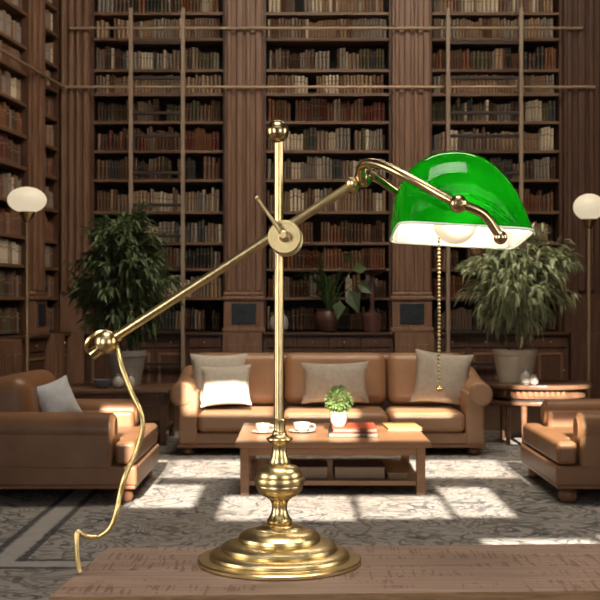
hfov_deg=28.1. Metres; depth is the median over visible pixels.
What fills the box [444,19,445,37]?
book
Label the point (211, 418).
seat cushion
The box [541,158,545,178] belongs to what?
book
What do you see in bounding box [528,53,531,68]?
book
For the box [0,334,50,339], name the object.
countertop
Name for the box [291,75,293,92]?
book
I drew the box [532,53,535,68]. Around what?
book
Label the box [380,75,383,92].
book
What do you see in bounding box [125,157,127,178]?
book
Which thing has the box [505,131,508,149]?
book
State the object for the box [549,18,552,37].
book
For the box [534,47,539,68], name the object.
book
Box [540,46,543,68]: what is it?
book
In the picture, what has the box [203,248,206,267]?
book
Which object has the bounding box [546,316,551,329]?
book
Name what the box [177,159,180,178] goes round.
book
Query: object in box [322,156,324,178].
book
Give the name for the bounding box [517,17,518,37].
book
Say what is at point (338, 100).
book
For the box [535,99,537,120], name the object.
book
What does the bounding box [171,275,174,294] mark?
book
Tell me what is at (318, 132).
book
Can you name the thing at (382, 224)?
book
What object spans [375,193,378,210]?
book
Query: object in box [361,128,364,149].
book
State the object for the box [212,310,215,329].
book
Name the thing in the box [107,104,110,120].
book
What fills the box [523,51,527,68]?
book
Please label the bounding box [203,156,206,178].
book
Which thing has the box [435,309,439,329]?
book
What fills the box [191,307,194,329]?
book
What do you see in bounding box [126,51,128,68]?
book
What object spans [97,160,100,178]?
book
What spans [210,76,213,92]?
book
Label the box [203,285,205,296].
book
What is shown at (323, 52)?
book
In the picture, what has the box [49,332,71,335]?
countertop
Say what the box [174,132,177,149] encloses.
book
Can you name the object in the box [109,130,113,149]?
book
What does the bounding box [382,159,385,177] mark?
book
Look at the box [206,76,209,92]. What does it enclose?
book
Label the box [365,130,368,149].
book
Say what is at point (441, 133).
book
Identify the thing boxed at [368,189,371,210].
book
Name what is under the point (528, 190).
book
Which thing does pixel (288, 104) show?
book
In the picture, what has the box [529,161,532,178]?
book
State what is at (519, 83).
library ladder
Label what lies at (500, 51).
book
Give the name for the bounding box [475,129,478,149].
book
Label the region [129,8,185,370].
library ladder
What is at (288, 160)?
book
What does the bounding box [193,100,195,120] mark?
book
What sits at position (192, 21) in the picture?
book
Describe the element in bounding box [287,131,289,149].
book
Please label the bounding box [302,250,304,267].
book
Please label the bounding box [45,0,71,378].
bookcase
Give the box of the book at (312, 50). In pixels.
[311,49,313,68]
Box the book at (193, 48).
[192,47,195,68]
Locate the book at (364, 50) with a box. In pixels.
[363,49,365,68]
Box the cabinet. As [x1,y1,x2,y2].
[0,339,21,376]
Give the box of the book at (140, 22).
[139,21,142,37]
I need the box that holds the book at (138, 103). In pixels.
[137,102,140,120]
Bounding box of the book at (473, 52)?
[472,51,475,68]
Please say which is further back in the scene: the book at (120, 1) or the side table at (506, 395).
the book at (120, 1)
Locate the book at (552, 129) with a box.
[550,128,553,149]
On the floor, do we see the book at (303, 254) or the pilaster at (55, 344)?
the pilaster at (55, 344)
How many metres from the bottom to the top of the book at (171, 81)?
0.222 m
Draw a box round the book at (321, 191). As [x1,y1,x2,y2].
[320,190,322,210]
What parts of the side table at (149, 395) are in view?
drawer, drawer, leg, leg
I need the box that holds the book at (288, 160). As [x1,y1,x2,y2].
[287,159,289,178]
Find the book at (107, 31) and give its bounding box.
[105,22,109,37]
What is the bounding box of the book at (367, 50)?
[366,49,369,68]
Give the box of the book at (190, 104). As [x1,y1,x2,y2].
[189,103,192,120]
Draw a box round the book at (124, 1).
[123,0,126,11]
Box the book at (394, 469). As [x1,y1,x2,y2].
[383,461,407,478]
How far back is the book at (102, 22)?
14.16 m
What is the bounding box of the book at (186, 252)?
[185,251,187,267]
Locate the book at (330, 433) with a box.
[328,426,377,436]
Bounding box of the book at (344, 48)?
[342,47,345,68]
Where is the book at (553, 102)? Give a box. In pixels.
[552,101,555,120]
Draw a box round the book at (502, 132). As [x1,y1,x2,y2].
[501,131,504,149]
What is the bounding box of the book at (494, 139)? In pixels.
[493,133,496,149]
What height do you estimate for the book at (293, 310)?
0.245 m
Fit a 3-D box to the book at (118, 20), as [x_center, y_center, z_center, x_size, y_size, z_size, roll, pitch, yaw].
[-2.138,-3.196,14.235,0.042,0.233,0.184,0,0,0]
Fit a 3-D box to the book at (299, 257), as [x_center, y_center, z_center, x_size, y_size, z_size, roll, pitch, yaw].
[-0.007,-0.488,14.231,0.038,0.224,0.165,0,0,0]
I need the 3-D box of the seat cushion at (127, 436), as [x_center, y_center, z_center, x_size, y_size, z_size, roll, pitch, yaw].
[-1.315,0.896,7.550,0.710,0.136,1.100,0,0,0]
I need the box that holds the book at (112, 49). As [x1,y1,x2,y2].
[111,48,114,68]
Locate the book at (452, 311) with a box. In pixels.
[451,310,454,329]
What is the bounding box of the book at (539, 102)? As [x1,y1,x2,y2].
[538,101,541,120]
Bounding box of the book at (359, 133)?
[358,131,360,149]
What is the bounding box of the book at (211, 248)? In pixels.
[210,247,213,267]
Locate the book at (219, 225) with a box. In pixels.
[218,224,221,241]
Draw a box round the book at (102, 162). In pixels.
[101,161,104,178]
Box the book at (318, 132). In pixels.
[316,131,319,149]
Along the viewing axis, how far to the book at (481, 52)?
14.14 m
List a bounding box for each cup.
[255,423,270,431]
[293,422,310,430]
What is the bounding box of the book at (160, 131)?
[159,130,161,149]
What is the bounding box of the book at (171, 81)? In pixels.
[170,75,173,92]
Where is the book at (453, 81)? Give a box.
[452,80,455,92]
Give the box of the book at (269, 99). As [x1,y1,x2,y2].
[268,98,271,120]
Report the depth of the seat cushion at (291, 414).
9.17 m
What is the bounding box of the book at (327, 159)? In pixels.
[326,158,328,178]
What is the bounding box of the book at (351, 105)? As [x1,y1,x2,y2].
[350,104,353,120]
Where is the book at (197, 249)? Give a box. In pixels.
[196,248,198,267]
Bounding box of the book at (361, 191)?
[360,190,363,210]
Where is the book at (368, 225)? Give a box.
[367,224,370,241]
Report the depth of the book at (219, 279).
14.14 m
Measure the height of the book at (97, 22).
0.205 m
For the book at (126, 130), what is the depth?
14.14 m
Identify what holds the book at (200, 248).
on the bookcase at (166, 347)
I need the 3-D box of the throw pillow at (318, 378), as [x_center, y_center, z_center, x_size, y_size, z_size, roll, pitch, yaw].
[0.279,0.658,9.569,0.542,0.334,0.175,0,0,0]
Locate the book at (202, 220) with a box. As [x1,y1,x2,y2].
[201,219,204,241]
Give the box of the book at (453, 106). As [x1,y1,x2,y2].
[452,105,455,120]
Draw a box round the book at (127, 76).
[127,76,128,92]
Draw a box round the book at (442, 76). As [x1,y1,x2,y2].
[440,74,443,92]
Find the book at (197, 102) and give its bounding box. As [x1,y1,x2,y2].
[196,101,199,120]
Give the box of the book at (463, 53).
[462,52,465,68]
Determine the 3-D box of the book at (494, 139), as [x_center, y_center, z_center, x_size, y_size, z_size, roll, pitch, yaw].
[2.310,-1.866,14.224,0.040,0.206,0.171,0,0,0]
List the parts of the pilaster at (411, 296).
inset panel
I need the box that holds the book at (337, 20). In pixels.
[336,19,339,37]
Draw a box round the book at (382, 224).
[381,223,384,241]
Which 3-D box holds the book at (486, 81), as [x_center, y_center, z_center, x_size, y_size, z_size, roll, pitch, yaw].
[2.203,-2.546,14.228,0.035,0.227,0.182,0,0,0]
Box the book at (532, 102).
[531,101,534,120]
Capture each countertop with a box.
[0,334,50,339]
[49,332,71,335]
[85,331,222,334]
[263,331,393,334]
[433,331,568,334]
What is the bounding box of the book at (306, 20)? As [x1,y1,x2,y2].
[305,19,308,37]
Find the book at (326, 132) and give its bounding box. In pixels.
[324,131,327,149]
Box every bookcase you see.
[0,0,50,371]
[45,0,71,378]
[85,0,224,404]
[263,0,393,352]
[431,0,568,404]
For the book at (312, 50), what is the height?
0.245 m
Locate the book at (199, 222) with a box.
[198,221,200,241]
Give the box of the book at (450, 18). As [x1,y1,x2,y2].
[450,18,451,37]
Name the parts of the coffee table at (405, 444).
leg, leg, leg, leg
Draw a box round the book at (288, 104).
[287,103,289,120]
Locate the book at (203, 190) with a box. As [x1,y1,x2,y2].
[202,189,205,210]
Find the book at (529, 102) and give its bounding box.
[528,101,530,120]
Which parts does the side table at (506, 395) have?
leg, leg, leg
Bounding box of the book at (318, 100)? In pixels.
[317,99,319,120]
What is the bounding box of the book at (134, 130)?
[133,129,136,149]
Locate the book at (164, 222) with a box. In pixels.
[163,221,166,241]
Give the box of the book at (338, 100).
[337,99,340,120]
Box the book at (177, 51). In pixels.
[176,50,179,68]
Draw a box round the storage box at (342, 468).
[333,459,385,478]
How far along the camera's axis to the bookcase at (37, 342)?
12.87 m
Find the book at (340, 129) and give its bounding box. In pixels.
[339,128,342,149]
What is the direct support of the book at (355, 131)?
on the bookcase at (294, 341)
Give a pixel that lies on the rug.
(489, 497)
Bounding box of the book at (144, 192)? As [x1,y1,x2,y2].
[143,191,147,210]
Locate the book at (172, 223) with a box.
[171,222,174,241]
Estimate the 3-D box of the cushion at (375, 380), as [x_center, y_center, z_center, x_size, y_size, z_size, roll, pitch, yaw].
[0.288,0.646,9.830,0.829,0.426,0.266,0,0,0]
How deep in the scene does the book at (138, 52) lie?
14.15 m
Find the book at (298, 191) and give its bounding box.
[297,190,300,210]
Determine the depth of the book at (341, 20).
14.15 m
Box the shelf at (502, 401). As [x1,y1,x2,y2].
[490,398,586,405]
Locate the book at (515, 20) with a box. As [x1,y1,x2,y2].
[513,19,516,37]
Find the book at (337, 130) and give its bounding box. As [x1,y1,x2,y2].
[336,129,338,149]
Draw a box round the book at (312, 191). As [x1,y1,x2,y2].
[311,190,313,204]
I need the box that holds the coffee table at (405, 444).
[235,423,431,494]
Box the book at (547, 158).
[546,157,549,178]
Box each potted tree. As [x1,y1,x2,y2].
[59,199,186,385]
[454,223,587,382]
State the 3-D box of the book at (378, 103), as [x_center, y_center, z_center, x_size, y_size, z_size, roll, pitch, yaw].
[0.934,-2.217,14.229,0.041,0.226,0.167,0,0,0]
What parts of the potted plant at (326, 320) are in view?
pot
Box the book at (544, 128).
[543,127,546,149]
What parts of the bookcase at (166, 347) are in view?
drawer, panel, door moulding, door, drawer, door, door moulding, shelf, shelf, shelf, shelf, shelf, shelf, shelf, shelf, shelf, shelf, door moulding, drawer, door, shelf, drawer, door, panel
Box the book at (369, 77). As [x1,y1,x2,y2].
[368,76,371,92]
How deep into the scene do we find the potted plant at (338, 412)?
7.68 m
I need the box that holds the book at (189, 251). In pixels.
[188,250,191,267]
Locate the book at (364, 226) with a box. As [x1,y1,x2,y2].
[363,225,366,241]
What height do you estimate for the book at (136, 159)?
0.258 m
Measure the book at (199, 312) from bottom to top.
0.221 m
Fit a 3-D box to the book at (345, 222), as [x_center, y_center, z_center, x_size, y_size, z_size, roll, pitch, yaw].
[0.540,-0.809,14.226,0.037,0.255,0.177,0,0,0]
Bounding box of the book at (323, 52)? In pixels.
[322,51,325,68]
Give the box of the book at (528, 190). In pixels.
[527,189,529,210]
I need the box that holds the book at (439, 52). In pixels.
[437,49,441,68]
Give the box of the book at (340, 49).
[339,48,341,68]
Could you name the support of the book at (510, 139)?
on the bookcase at (551, 362)
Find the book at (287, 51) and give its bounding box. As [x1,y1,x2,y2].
[286,50,289,68]
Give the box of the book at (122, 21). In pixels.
[121,20,124,37]
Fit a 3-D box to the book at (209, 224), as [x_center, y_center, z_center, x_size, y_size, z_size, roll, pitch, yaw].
[-1.074,-0.795,14.222,0.035,0.226,0.152,0,0,0]
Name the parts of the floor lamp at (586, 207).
lamp shade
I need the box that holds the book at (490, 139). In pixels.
[489,138,492,149]
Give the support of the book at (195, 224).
on the bookcase at (166, 347)
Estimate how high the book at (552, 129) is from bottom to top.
0.258 m
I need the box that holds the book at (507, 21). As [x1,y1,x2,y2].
[506,20,509,37]
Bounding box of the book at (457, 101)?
[455,98,459,120]
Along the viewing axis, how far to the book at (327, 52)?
14.15 m
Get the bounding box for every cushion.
[116,423,156,464]
[198,406,273,431]
[206,353,283,404]
[284,407,387,422]
[285,353,385,404]
[385,406,464,431]
[386,353,452,404]
[523,423,576,464]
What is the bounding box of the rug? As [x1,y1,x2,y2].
[0,431,599,599]
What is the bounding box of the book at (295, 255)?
[294,253,296,267]
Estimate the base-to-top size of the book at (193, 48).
0.269 m
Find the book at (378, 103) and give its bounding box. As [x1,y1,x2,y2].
[377,102,380,120]
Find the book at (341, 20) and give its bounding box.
[340,19,342,37]
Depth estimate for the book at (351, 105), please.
14.15 m
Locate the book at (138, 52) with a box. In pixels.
[137,51,140,68]
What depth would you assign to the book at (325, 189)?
14.15 m
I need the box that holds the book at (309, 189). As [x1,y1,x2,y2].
[308,188,310,206]
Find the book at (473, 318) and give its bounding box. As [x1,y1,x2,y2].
[470,309,475,329]
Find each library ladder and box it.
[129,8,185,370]
[444,8,522,365]
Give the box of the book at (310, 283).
[309,275,312,296]
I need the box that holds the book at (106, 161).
[105,160,108,178]
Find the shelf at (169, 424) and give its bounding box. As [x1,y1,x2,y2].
[137,421,173,431]
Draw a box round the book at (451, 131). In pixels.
[450,130,453,149]
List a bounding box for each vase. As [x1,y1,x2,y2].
[112,374,123,387]
[125,374,134,387]
[269,309,288,331]
[362,268,385,331]
[520,369,530,384]
[530,374,537,384]
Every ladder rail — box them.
[0,48,594,88]
[70,27,582,29]
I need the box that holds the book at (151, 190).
[150,189,153,210]
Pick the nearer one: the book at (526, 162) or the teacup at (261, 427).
the teacup at (261, 427)
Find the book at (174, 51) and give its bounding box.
[173,50,175,68]
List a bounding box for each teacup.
[251,423,273,432]
[288,422,315,432]
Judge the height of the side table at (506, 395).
0.498 m
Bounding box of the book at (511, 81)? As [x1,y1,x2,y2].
[510,75,513,92]
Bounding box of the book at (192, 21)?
[191,20,194,37]
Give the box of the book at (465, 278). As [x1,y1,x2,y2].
[462,273,466,296]
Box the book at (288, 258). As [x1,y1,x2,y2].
[287,256,289,267]
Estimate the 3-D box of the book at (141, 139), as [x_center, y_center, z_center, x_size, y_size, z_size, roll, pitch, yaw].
[-1.866,-1.875,14.231,0.037,0.223,0.172,0,0,0]
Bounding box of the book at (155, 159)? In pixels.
[154,158,157,178]
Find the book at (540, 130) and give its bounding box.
[538,128,542,149]
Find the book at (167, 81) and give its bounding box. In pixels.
[166,75,169,92]
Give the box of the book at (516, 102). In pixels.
[514,101,517,120]
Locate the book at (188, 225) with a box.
[186,222,190,241]
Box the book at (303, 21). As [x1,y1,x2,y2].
[302,19,304,37]
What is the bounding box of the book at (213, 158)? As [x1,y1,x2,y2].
[212,157,215,178]
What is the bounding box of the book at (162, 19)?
[161,18,164,37]
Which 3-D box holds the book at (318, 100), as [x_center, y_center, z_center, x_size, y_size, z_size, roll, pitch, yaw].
[0.218,-2.238,14.231,0.032,0.269,0.187,0,0,0]
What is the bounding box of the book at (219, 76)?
[218,75,221,92]
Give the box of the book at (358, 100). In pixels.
[357,99,360,120]
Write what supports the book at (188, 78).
on the bookcase at (166, 347)
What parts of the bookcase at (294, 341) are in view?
panel, drawer, door, drawer, door, shelf, shelf, shelf, shelf, shelf, shelf, shelf, shelf, shelf, shelf, shelf, drawer, door, drawer, door, panel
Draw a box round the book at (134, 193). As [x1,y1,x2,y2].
[133,192,135,210]
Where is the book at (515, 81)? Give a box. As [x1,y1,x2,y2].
[514,80,517,92]
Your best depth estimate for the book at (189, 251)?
14.14 m
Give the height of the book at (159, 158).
0.265 m
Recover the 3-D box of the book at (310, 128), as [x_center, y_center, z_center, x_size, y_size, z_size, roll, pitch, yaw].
[0.130,-1.899,14.215,0.035,0.272,0.153,0,0,0]
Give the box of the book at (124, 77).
[123,76,126,92]
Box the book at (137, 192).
[136,191,138,210]
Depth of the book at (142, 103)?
14.15 m
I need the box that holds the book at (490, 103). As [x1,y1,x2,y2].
[489,102,492,120]
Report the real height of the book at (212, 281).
0.225 m
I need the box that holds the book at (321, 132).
[320,131,323,149]
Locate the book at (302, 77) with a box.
[301,76,303,92]
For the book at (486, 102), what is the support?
on the bookcase at (551, 362)
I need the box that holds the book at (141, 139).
[140,132,144,149]
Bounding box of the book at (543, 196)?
[542,195,545,210]
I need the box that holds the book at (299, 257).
[298,249,300,267]
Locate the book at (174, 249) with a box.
[173,248,176,265]
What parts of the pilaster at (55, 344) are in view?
inset panel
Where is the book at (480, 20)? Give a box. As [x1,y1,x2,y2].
[477,18,481,37]
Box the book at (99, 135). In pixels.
[98,134,101,149]
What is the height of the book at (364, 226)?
0.203 m
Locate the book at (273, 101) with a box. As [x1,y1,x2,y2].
[272,100,274,120]
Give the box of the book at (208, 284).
[206,282,209,296]
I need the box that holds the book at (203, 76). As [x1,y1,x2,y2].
[202,75,205,92]
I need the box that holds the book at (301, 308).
[300,307,302,329]
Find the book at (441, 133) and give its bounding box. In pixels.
[440,132,444,149]
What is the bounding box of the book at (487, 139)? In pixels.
[486,132,488,149]
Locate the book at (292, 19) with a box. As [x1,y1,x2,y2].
[291,18,294,37]
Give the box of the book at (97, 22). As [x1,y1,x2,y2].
[96,21,99,37]
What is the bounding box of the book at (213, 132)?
[212,131,215,149]
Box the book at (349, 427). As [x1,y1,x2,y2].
[330,423,377,431]
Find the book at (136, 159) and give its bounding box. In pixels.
[135,157,138,178]
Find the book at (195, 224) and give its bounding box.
[194,223,197,241]
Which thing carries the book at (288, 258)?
on the bookcase at (294, 341)
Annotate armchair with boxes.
[0,369,158,502]
[521,399,599,502]
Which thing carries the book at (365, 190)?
on the bookcase at (294, 341)
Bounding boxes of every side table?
[70,383,175,445]
[484,379,592,444]
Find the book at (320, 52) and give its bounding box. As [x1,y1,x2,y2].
[319,51,321,68]
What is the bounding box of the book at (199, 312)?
[198,311,201,329]
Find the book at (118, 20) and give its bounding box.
[117,19,120,37]
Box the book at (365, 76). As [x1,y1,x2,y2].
[364,75,367,92]
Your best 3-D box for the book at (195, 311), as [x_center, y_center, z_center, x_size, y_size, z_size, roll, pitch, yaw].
[-1.231,0.232,14.238,0.036,0.234,0.182,0,0,0]
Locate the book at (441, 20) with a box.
[440,19,443,37]
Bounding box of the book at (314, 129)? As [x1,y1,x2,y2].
[313,128,315,149]
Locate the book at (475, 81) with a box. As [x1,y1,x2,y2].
[474,74,476,92]
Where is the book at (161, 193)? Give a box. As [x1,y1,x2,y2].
[160,192,163,210]
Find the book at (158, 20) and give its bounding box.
[157,19,160,37]
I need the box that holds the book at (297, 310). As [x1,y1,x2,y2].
[296,309,298,329]
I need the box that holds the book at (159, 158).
[158,157,160,178]
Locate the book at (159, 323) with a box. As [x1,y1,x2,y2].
[158,313,160,329]
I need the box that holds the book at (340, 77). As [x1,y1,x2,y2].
[339,76,342,92]
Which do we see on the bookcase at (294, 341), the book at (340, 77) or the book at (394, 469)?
the book at (340, 77)
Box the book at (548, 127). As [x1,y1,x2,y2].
[547,126,549,149]
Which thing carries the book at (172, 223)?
on the bookcase at (166, 347)
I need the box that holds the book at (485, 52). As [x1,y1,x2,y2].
[484,51,487,68]
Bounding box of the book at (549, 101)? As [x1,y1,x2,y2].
[547,100,551,120]
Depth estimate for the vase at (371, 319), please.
13.74 m
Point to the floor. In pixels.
(491, 412)
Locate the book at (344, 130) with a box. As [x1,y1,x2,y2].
[343,129,345,149]
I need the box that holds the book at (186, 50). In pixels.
[185,49,187,68]
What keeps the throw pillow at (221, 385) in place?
on the sofa
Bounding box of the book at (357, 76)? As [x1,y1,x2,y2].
[356,75,359,92]
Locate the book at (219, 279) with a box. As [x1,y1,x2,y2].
[218,278,221,296]
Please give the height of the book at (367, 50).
0.241 m
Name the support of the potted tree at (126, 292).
on the side table at (149, 395)
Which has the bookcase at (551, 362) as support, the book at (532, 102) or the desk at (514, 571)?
the book at (532, 102)
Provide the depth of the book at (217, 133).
14.14 m
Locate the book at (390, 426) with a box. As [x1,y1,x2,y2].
[382,422,421,430]
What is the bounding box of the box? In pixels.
[268,459,327,478]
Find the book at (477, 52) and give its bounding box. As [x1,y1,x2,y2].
[476,51,479,68]
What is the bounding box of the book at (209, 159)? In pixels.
[207,156,211,178]
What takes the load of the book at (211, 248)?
on the bookcase at (166, 347)
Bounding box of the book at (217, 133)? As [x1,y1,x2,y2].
[216,132,219,149]
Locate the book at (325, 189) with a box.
[323,188,326,210]
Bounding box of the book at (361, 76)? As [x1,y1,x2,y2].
[360,75,363,92]
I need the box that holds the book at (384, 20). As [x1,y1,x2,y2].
[382,19,385,37]
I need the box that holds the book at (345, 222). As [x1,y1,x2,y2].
[344,221,346,241]
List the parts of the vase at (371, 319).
stem, dish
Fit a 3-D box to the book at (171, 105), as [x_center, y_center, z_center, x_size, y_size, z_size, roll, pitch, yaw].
[-1.514,-2.205,14.220,0.039,0.202,0.158,0,0,0]
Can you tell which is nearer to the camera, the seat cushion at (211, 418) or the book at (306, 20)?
the seat cushion at (211, 418)
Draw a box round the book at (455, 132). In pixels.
[454,131,457,149]
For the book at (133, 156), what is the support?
on the bookcase at (166, 347)
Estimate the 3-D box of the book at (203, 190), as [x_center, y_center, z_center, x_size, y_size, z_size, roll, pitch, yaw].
[-1.139,-1.175,14.236,0.041,0.257,0.188,0,0,0]
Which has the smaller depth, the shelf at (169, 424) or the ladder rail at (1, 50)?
the shelf at (169, 424)
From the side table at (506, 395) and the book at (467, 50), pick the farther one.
the book at (467, 50)
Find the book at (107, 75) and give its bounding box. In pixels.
[106,74,109,92]
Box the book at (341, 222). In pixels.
[340,221,343,241]
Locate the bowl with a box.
[93,379,112,387]
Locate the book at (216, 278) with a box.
[214,277,217,296]
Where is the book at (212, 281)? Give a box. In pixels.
[210,279,213,296]
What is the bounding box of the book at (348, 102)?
[346,101,349,120]
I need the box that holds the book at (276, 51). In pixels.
[275,50,278,68]
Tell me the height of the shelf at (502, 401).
0.030 m
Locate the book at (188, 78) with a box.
[187,77,190,92]
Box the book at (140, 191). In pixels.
[139,190,142,210]
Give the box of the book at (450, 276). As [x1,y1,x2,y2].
[450,276,451,296]
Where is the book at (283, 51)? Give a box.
[282,50,284,68]
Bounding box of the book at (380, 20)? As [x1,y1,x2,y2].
[379,19,381,37]
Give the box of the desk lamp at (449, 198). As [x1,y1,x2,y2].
[74,120,534,580]
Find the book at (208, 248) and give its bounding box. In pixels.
[207,247,209,267]
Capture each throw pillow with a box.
[37,375,81,411]
[190,353,246,404]
[201,364,251,406]
[301,361,368,403]
[410,349,472,404]
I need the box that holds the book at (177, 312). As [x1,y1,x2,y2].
[175,311,179,329]
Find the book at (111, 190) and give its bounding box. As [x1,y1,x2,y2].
[110,189,113,210]
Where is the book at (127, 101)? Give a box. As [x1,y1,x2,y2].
[126,100,128,120]
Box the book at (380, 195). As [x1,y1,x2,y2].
[379,193,381,210]
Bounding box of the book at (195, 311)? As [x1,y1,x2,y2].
[194,310,197,329]
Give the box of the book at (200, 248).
[199,247,203,267]
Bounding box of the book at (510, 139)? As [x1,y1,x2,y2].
[509,132,512,149]
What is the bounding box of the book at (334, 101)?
[333,100,336,120]
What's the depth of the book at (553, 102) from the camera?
14.14 m
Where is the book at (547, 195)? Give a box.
[545,194,549,210]
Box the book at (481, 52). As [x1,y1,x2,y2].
[480,51,483,68]
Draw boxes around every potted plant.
[284,236,371,331]
[324,385,353,425]
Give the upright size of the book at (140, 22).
0.206 m
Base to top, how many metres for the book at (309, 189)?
0.274 m
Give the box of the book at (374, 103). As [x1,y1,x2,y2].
[373,102,376,120]
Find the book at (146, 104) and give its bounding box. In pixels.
[145,103,147,120]
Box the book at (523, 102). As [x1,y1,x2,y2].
[523,102,524,120]
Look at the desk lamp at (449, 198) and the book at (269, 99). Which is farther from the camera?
the book at (269, 99)
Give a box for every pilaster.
[29,0,64,379]
[56,0,90,384]
[222,0,265,352]
[390,0,433,352]
[562,0,599,398]
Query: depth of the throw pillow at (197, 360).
9.56 m
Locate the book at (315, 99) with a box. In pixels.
[314,98,316,120]
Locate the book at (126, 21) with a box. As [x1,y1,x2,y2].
[125,20,128,37]
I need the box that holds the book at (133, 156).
[133,156,134,178]
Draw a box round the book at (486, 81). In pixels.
[485,74,487,92]
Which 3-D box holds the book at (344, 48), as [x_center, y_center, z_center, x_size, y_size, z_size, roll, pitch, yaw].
[0.521,-2.846,14.223,0.032,0.262,0.156,0,0,0]
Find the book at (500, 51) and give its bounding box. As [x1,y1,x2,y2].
[498,49,502,68]
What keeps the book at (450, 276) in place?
on the bookcase at (551, 362)
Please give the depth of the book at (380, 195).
14.14 m
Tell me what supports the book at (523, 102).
on the bookcase at (551, 362)
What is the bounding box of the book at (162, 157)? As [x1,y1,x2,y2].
[161,156,165,178]
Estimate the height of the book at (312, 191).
0.255 m
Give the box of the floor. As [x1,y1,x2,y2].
[139,405,542,430]
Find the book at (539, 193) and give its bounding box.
[536,190,541,210]
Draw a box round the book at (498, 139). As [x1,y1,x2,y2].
[497,133,500,149]
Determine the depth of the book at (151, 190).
14.16 m
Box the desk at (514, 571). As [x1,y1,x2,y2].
[48,544,599,599]
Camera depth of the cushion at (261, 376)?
9.72 m
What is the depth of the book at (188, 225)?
14.15 m
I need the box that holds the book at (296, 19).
[295,18,297,37]
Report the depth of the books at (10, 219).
14.15 m
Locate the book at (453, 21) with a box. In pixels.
[452,20,455,37]
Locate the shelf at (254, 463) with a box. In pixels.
[249,458,415,484]
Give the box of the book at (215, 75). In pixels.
[214,74,217,92]
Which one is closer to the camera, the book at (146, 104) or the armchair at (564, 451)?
the armchair at (564, 451)
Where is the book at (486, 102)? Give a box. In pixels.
[484,100,488,120]
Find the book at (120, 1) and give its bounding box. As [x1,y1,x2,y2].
[119,0,122,11]
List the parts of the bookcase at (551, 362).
panel, drawer, door, door, drawer, door moulding, panel, shelf, shelf, shelf, shelf, shelf, shelf, shelf, shelf, drawer, shelf, shelf, shelf, drawer, door, door moulding, panel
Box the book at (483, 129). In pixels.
[480,127,485,149]
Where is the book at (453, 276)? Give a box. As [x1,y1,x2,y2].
[452,275,454,296]
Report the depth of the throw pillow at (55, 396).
7.36 m
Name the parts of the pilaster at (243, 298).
inset panel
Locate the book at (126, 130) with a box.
[125,129,128,149]
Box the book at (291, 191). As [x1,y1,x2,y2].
[290,190,292,210]
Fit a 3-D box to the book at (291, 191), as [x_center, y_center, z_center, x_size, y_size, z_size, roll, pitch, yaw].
[-0.102,-1.170,14.236,0.039,0.248,0.178,0,0,0]
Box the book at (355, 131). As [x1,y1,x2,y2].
[354,130,357,149]
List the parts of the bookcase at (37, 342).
shelf, shelf, shelf, shelf, shelf, shelf, shelf, shelf, shelf, shelf, panel, drawer, door, door moulding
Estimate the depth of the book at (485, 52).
14.15 m
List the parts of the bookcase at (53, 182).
shelf, shelf, shelf, shelf, shelf, shelf, shelf, shelf, shelf, shelf, panel, door moulding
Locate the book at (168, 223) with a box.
[167,222,170,241]
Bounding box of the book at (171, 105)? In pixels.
[170,104,173,120]
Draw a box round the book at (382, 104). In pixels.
[381,103,384,120]
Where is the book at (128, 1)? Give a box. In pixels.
[127,0,130,11]
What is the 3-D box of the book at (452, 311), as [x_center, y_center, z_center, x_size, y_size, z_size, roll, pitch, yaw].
[1.814,0.234,14.220,0.039,0.231,0.160,0,0,0]
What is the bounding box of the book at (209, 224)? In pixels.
[208,223,210,241]
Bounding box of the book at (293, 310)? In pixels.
[292,309,294,329]
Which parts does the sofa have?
scroll panel, arm, frame, rail, arm, scroll panel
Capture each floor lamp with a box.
[7,187,46,371]
[573,194,599,398]
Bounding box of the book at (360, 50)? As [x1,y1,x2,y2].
[359,49,362,68]
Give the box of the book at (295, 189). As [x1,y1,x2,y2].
[294,188,296,210]
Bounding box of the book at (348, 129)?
[347,128,349,149]
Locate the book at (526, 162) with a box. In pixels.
[524,160,528,178]
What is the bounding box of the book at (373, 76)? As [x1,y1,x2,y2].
[372,75,375,92]
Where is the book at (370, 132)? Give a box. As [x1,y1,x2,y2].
[369,131,372,149]
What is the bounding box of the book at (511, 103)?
[509,102,513,120]
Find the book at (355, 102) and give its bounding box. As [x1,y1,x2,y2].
[354,101,356,120]
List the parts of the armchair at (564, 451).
scroll panel, rail, arm, scroll panel, arm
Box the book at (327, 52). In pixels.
[326,51,329,68]
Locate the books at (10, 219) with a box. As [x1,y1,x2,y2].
[0,0,555,333]
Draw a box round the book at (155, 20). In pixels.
[154,19,156,37]
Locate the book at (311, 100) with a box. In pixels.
[310,98,312,120]
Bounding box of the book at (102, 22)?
[100,20,104,37]
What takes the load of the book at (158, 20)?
on the bookcase at (166, 347)
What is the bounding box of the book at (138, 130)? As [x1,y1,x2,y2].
[137,129,140,149]
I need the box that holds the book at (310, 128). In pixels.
[309,127,311,149]
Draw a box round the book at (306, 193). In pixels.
[305,192,307,208]
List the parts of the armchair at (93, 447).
backrest, arm, rail, arm, scroll panel, scroll panel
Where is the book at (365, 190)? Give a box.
[364,189,367,210]
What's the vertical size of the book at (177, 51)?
0.228 m
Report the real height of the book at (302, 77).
0.208 m
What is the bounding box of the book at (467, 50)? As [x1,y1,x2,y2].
[465,49,468,68]
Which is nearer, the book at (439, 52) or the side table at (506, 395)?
the side table at (506, 395)
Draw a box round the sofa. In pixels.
[170,353,492,454]
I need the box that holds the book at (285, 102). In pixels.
[284,101,286,120]
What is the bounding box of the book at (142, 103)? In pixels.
[141,102,144,120]
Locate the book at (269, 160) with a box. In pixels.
[268,159,270,178]
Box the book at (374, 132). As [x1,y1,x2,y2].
[373,131,375,149]
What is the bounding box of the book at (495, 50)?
[494,49,497,68]

